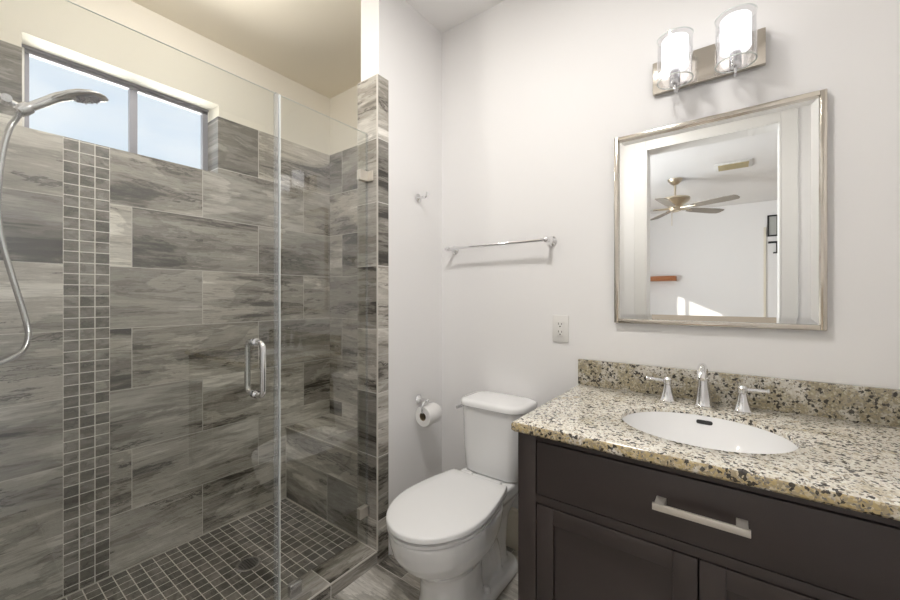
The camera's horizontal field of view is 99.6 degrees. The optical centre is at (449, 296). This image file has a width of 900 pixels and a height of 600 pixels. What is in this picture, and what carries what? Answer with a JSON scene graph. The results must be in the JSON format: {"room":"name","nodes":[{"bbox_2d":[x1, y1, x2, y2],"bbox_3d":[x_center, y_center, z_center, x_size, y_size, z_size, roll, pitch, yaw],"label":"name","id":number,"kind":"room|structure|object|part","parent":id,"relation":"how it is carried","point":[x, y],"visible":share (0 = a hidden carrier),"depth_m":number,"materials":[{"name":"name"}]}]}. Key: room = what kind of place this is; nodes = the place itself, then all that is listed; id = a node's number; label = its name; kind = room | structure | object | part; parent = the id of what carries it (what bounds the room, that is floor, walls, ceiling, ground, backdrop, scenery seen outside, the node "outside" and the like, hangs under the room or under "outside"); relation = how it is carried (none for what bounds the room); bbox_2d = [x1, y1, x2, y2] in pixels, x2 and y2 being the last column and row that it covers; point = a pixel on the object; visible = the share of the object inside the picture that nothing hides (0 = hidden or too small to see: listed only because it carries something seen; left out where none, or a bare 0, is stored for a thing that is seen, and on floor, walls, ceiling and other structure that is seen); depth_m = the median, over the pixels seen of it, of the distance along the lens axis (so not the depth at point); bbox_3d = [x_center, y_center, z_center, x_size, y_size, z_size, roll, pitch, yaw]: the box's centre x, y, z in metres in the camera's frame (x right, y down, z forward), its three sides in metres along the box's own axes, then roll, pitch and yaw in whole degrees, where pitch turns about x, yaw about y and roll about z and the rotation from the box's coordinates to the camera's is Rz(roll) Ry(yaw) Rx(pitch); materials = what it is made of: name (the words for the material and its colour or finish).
{"room":"bathroom","nodes":[
{"label":"bathroom","id":0,"kind":"room"},
{"bbox_2d":[0,0,329,599],"bbox_3d":[-1.518,-0.068,2.104,0.170,2.812,1.920,0,0,37],"label":"wall","id":1,"kind":"structure","parent":0,"point":[131,432],"depth_m":1.93,"materials":[{"name":"grey tile"}]},
{"bbox_2d":[22,44,208,170],"bbox_3d":[-1.686,-0.916,1.983,0.042,0.403,0.755,0,0,37],"label":"window","id":2,"kind":"structure","parent":1,"relation":"in","point":[133,89],"depth_m":1.99,"materials":[{"name":"grey metal"}]},
{"bbox_2d":[57,497,356,599],"bbox_3d":[-1.066,1.443,1.892,1.010,0.220,1.880,0,0,37],"label":"floor","id":3,"kind":"structure","parent":0,"point":[201,568],"depth_m":1.92,"materials":[{"name":"tile"}]},
{"bbox_2d":[235,556,260,572],"bbox_3d":[-1.008,1.335,1.902,0.116,0.005,0.116,0,0,37],"label":"shower drain","id":4,"kind":"object","parent":3,"relation":"on","point":[247,564],"visible":1,"depth_m":1.90,"materials":[{"name":"grey metal"}]},
{"bbox_2d":[285,413,356,537],"bbox_3d":[-0.628,1.098,2.395,0.910,0.480,0.351,0,0,37],"label":"shower bench","id":5,"kind":"object","parent":3,"relation":"on","point":[321,451],"visible":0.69,"depth_m":2.32,"materials":[{"name":"tile"}]},
{"bbox_2d":[131,0,504,97],"bbox_3d":[-0.300,-1.544,1.246,3.210,0.140,2.000,0,0,37],"label":"ceiling","id":6,"kind":"structure","parent":0,"point":[314,44],"depth_m":2.09,"materials":[{"name":"beige paint"}]},
{"bbox_2d":[357,0,441,563],"bbox_3d":[-0.249,-0.087,2.022,0.144,2.850,0.496,0,0,37],"label":"wall partition","id":7,"kind":"structure","parent":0,"point":[399,91],"depth_m":1.89,"materials":[{"name":"white paint"}]},
{"bbox_2d":[415,192,427,201],"bbox_3d":[-0.142,-0.525,1.995,0.068,0.044,0.044,0,0,37],"label":"robe hook","id":8,"kind":"object","parent":7,"relation":"attached to","point":[418,197],"visible":1,"depth_m":2.00,"materials":[{"name":"silver metal"}]},
{"bbox_2d":[415,394,428,414],"bbox_3d":[-0.127,0.562,2.012,0.072,0.092,0.134,0,0,37],"label":"toilet paper holder","id":9,"kind":"object","parent":7,"relation":"attached to","point":[418,398],"visible":0.64,"depth_m":1.99,"materials":[{"name":"silver metal"}]},
{"bbox_3d":[-0.109,0.571,1.999,0.015,0.073,0.134,0,0,37],"label":"hook arm","id":10,"kind":"part","parent":9,"relation":"part of","materials":[{"name":"silver metal"}]},
{"bbox_2d":[415,402,441,426],"bbox_3d":[-0.111,0.616,1.993,0.104,0.104,0.100,0,0,37],"label":"toilet paper roll","id":11,"kind":"object","parent":9,"relation":"hanging from","point":[432,412],"visible":0.99,"depth_m":1.96,"materials":[{"name":"white paper"}]},
{"bbox_2d":[330,546,517,599],"bbox_3d":[0.181,1.403,0.963,2.100,0.300,1.880,0,0,37],"label":"floor","id":12,"kind":"structure","parent":0,"point":[387,580],"depth_m":1.65,"materials":[{"name":"tile"}]},
{"bbox_2d":[265,539,376,599],"bbox_3d":[-0.782,1.264,1.309,0.142,0.148,1.285,0,0,37],"label":"shower curb","id":13,"kind":"object","parent":12,"relation":"on","point":[330,577],"visible":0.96,"depth_m":1.65,"materials":[{"name":"tile"}]},
{"bbox_2d":[278,94,372,599],"bbox_3d":[-0.517,0.205,1.638,0.059,1.976,0.442,0,0,37],"label":"screen","id":14,"kind":"object","parent":13,"relation":"on","point":[294,588],"visible":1,"depth_m":1.47,"materials":[{"name":"clear glass"}]},
{"bbox_2d":[386,391,536,599],"bbox_3d":[0.058,0.868,1.600,0.374,0.770,0.775,0,0,37],"label":"toilet","id":15,"kind":"object","parent":12,"relation":"on","point":[447,530],"visible":0.98,"depth_m":1.51,"materials":[{"name":"white ceramic"}]},
{"bbox_3d":[-0.021,0.815,1.494,0.374,0.030,0.510,0,0,37],"label":"seat lid","id":16,"kind":"part","parent":15,"relation":"part of","materials":[{"name":"white plastic"}]},
{"bbox_3d":[-0.021,0.839,1.494,0.370,0.018,0.506,0,0,37],"label":"seat","id":17,"kind":"part","parent":15,"relation":"part of","materials":[{"name":"white plastic"}]},
{"bbox_3d":[0.051,1.039,1.592,0.364,0.428,0.733,0,0,37],"label":"bowl","id":18,"kind":"part","parent":15,"relation":"part of","materials":[{"name":"white ceramic"}]},
{"bbox_3d":[0.229,0.498,1.810,0.340,0.031,0.233,0,0,37],"label":"tank lid","id":19,"kind":"part","parent":15,"relation":"part of","materials":[{"name":"white ceramic"}]},
{"bbox_3d":[0.231,0.669,1.812,0.326,0.317,0.218,0,0,37],"label":"tank","id":20,"kind":"part","parent":15,"relation":"part of","materials":[{"name":"white ceramic"}]},
{"bbox_2d":[518,432,899,599],"bbox_3d":[0.758,0.837,1.143,0.940,0.833,0.650,0,0,37],"label":"vanity cabinet","id":21,"kind":"object","parent":12,"relation":"on","point":[593,524],"visible":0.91,"depth_m":0.94,"materials":[{"name":"brown wood"}]},
{"bbox_3d":[0.439,0.869,1.049,0.319,0.388,0.008,0,0,37],"label":"door panel","id":22,"kind":"part","parent":21,"relation":"part of","materials":[{"name":"brown wood"}]},
{"bbox_3d":[0.436,0.871,1.046,0.413,0.478,0.020,0,0,37],"label":"door","id":23,"kind":"part","parent":21,"relation":"part of","materials":[{"name":"brown wood"}]},
{"bbox_3d":[0.598,0.616,0.928,0.820,0.025,0.022,0,0,37],"label":"rail","id":24,"kind":"part","parent":21,"relation":"part of","materials":[{"name":"brown wood"}]},
{"bbox_3d":[0.607,0.784,0.940,0.880,0.718,0.006,0,0,37],"label":"panel","id":25,"kind":"part","parent":21,"relation":"part of","materials":[{"name":"black wood"}]},
{"bbox_3d":[0.586,0.513,0.894,0.191,0.017,0.045,0,0,37],"label":"drawer handle","id":26,"kind":"part","parent":21,"relation":"part of","materials":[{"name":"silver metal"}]},
{"bbox_2d":[511,384,899,520],"bbox_3d":[0.774,0.404,1.161,0.967,0.033,0.650,0,0,37],"label":"countertop","id":27,"kind":"structure","parent":21,"relation":"on","point":[851,465],"depth_m":1.00,"materials":[{"name":"stone"}]},
{"bbox_2d":[646,363,770,413],"bbox_3d":[0.877,0.308,1.321,0.368,0.158,0.141,0,0,37],"label":"faucet","id":28,"kind":"object","parent":27,"relation":"on","point":[703,397],"visible":1,"depth_m":1.33,"materials":[{"name":"silver metal"}]},
{"bbox_3d":[0.781,0.311,1.445,0.065,0.018,0.017,0,0,37],"label":"lever","id":29,"kind":"part","parent":28,"relation":"part of","materials":[{"name":"silver metal"}]},
{"bbox_3d":[0.813,0.343,1.421,0.058,0.088,0.058,0,0,37],"label":"handle","id":30,"kind":"part","parent":28,"relation":"part of","materials":[{"name":"silver metal"}]},
{"bbox_3d":[0.877,0.308,1.321,0.058,0.158,0.141,0,0,37],"label":"spout","id":31,"kind":"part","parent":28,"relation":"part of","materials":[{"name":"silver metal"}]},
{"bbox_3d":[0.991,0.343,1.288,0.058,0.088,0.058,0,0,37],"label":"handle","id":32,"kind":"part","parent":28,"relation":"part of","materials":[{"name":"silver metal"}]},
{"bbox_3d":[1.024,0.311,1.264,0.065,0.018,0.017,0,0,37],"label":"lever","id":33,"kind":"part","parent":28,"relation":"part of","materials":[{"name":"silver metal"}]},
{"bbox_2d":[622,412,797,453],"bbox_3d":[0.751,0.482,1.139,0.476,0.156,0.410,0,0,37],"label":"sink","id":34,"kind":"object","parent":27,"relation":"in","point":[690,429],"visible":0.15,"depth_m":1.26,"materials":[{"name":"white ceramic"}]},
{"bbox_3d":[0.598,0.429,0.928,0.820,0.018,0.022,0,0,37],"label":"rail","id":35,"kind":"part","parent":21,"relation":"part of","materials":[{"name":"brown wood"}]},
{"bbox_3d":[0.766,0.869,0.805,0.303,0.388,0.008,0,0,37],"label":"door panel","id":36,"kind":"part","parent":21,"relation":"part of","materials":[{"name":"brown wood"}]},
{"bbox_3d":[0.763,0.871,0.802,0.397,0.478,0.020,0,0,37],"label":"door","id":37,"kind":"part","parent":21,"relation":"part of","materials":[{"name":"brown wood"}]},
{"bbox_2d":[330,0,899,508],"bbox_3d":[0.290,-0.087,2.004,3.170,2.850,0.120,0,0,37],"label":"wall","id":38,"kind":"structure","parent":0,"point":[537,95],"depth_m":1.69,"materials":[{"name":"white paint"}]},
{"bbox_2d":[445,236,556,253],"bbox_3d":[0.230,-0.262,1.923,0.608,0.048,0.082,0,0,37],"label":"towel bar","id":39,"kind":"object","parent":38,"relation":"attached to","point":[551,241],"visible":1,"depth_m":1.85,"materials":[{"name":"silver metal"}]},
{"bbox_3d":[0.005,-0.262,2.090,0.048,0.048,0.082,0,0,37],"label":"post","id":40,"kind":"part","parent":39,"relation":"part of","materials":[{"name":"silver metal"}]},
{"bbox_3d":[0.454,-0.262,1.756,0.048,0.048,0.082,0,0,37],"label":"post","id":41,"kind":"part","parent":39,"relation":"part of","materials":[{"name":"silver metal"}]},
{"bbox_2d":[506,507,517,550],"bbox_3d":[0.283,1.153,1.919,0.840,0.200,0.024,0,0,37],"label":"baseboard","id":42,"kind":"structure","parent":38,"relation":"attached to","point":[512,525],"depth_m":1.89,"materials":[{"name":"beige paint"}]},
{"bbox_2d":[553,315,568,342],"bbox_3d":[0.511,0.147,1.758,0.076,0.125,0.011,0,0,37],"label":"wall outlet","id":43,"kind":"object","parent":38,"relation":"attached to","point":[560,322],"visible":1,"depth_m":1.75,"materials":[{"name":"white plastic"}]},
{"bbox_2d":[556,321,563,335],"bbox_3d":[0.509,0.147,1.756,0.036,0.068,0.004,0,0,37],"label":"receptacle","id":44,"kind":"object","parent":43,"relation":"attached to","point":[559,324],"depth_m":1.75,"materials":[{"name":"white plastic"}]},
{"bbox_2d":[653,3,765,96],"bbox_3d":[0.912,-0.859,1.364,0.348,0.191,0.164,0,0,37],"label":"vanity light","id":45,"kind":"object","parent":38,"relation":"attached to","point":[739,49],"visible":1,"depth_m":1.36,"materials":[{"name":"silver metal"}]},
{"bbox_2d":[670,67,679,86],"bbox_3d":[0.827,-0.810,1.398,0.034,0.058,0.034,0,0,37],"label":"socket","id":46,"kind":"object","parent":45,"relation":"attached to","point":[674,78],"depth_m":1.39,"materials":[{"name":"silver metal"}]},
{"bbox_3d":[0.827,-0.874,1.398,0.116,0.158,0.116,0,0,37],"label":"lamp shade","id":47,"kind":"part","parent":45,"relation":"part of","materials":[{"name":"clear glass"}]},
{"bbox_2d":[662,32,688,74],"bbox_3d":[0.827,-0.892,1.398,0.086,0.107,0.086,0,0,37],"label":"diffuser","id":48,"kind":"object","parent":45,"relation":"attached to","point":[675,47],"depth_m":1.37,"materials":[{"name":"white glass"}]},
{"bbox_3d":[0.853,-0.788,1.431,0.009,0.050,0.093,0,0,37],"label":"stem","id":49,"kind":"part","parent":45,"relation":"part of","materials":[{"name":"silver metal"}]},
{"bbox_3d":[0.995,-0.788,1.325,0.009,0.050,0.093,0,0,37],"label":"stem","id":50,"kind":"part","parent":45,"relation":"part of","materials":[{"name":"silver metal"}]},
{"bbox_2d":[729,47,741,69],"bbox_3d":[0.970,-0.810,1.291,0.034,0.058,0.034,0,0,37],"label":"socket","id":51,"kind":"object","parent":45,"relation":"attached to","point":[735,62],"depth_m":1.28,"materials":[{"name":"silver metal"}]},
{"bbox_3d":[0.970,-0.874,1.291,0.116,0.158,0.116,0,0,37],"label":"lamp shade","id":52,"kind":"part","parent":45,"relation":"part of","materials":[{"name":"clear glass"}]},
{"bbox_2d":[720,9,751,57],"bbox_3d":[0.970,-0.892,1.291,0.086,0.107,0.086,0,0,37],"label":"diffuser","id":53,"kind":"object","parent":45,"relation":"attached to","point":[736,28],"depth_m":1.26,"materials":[{"name":"white glass"}]},
{"bbox_2d":[614,89,827,330],"bbox_3d":[0.957,-0.280,1.417,0.644,0.776,0.024,0,0,37],"label":"mirror","id":54,"kind":"object","parent":38,"relation":"attached to","point":[721,220],"visible":1,"depth_m":1.38,"materials":[{"name":"silver metal"}]},
{"bbox_2d":[578,359,899,427],"bbox_3d":[0.963,0.332,1.413,0.965,0.110,0.021,0,0,37],"label":"backsplash","id":55,"kind":"structure","parent":38,"relation":"attached to","point":[865,404],"depth_m":1.30,"materials":[{"name":"beige stone"}]},
{"bbox_3d":[0.188,-0.087,-0.283,5.760,2.850,0.132,0,0,37],"label":"wall","id":56,"kind":"structure","parent":0,"visible":0},
{"bbox_2d":[0,89,108,364],"bbox_3d":[-1.424,-0.264,1.268,0.108,0.978,0.428,0,0,37],"label":"shower","id":57,"kind":"object","parent":56,"relation":"attached to","point":[86,96],"visible":1,"depth_m":1.26,"materials":[{"name":"silver metal"}]},
{"bbox_3d":[-1.396,-0.668,1.307,0.033,0.129,0.140,0,0,37],"label":"handle","id":58,"kind":"part","parent":57,"relation":"part of","materials":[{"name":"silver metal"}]},
{"bbox_2d":[65,0,275,398],"bbox_3d":[-0.911,0.199,1.137,0.137,1.964,0.829,0,0,37],"label":"shower door","id":59,"kind":"structure","parent":56,"relation":"attached to","point":[255,394],"depth_m":1.36,"materials":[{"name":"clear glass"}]},
{"bbox_3d":[-0.717,0.262,1.397,0.137,0.220,0.029,0,0,37],"label":"door handle","id":60,"kind":"part","parent":59,"relation":"part of","materials":[{"name":"silver metal"}]}
]}

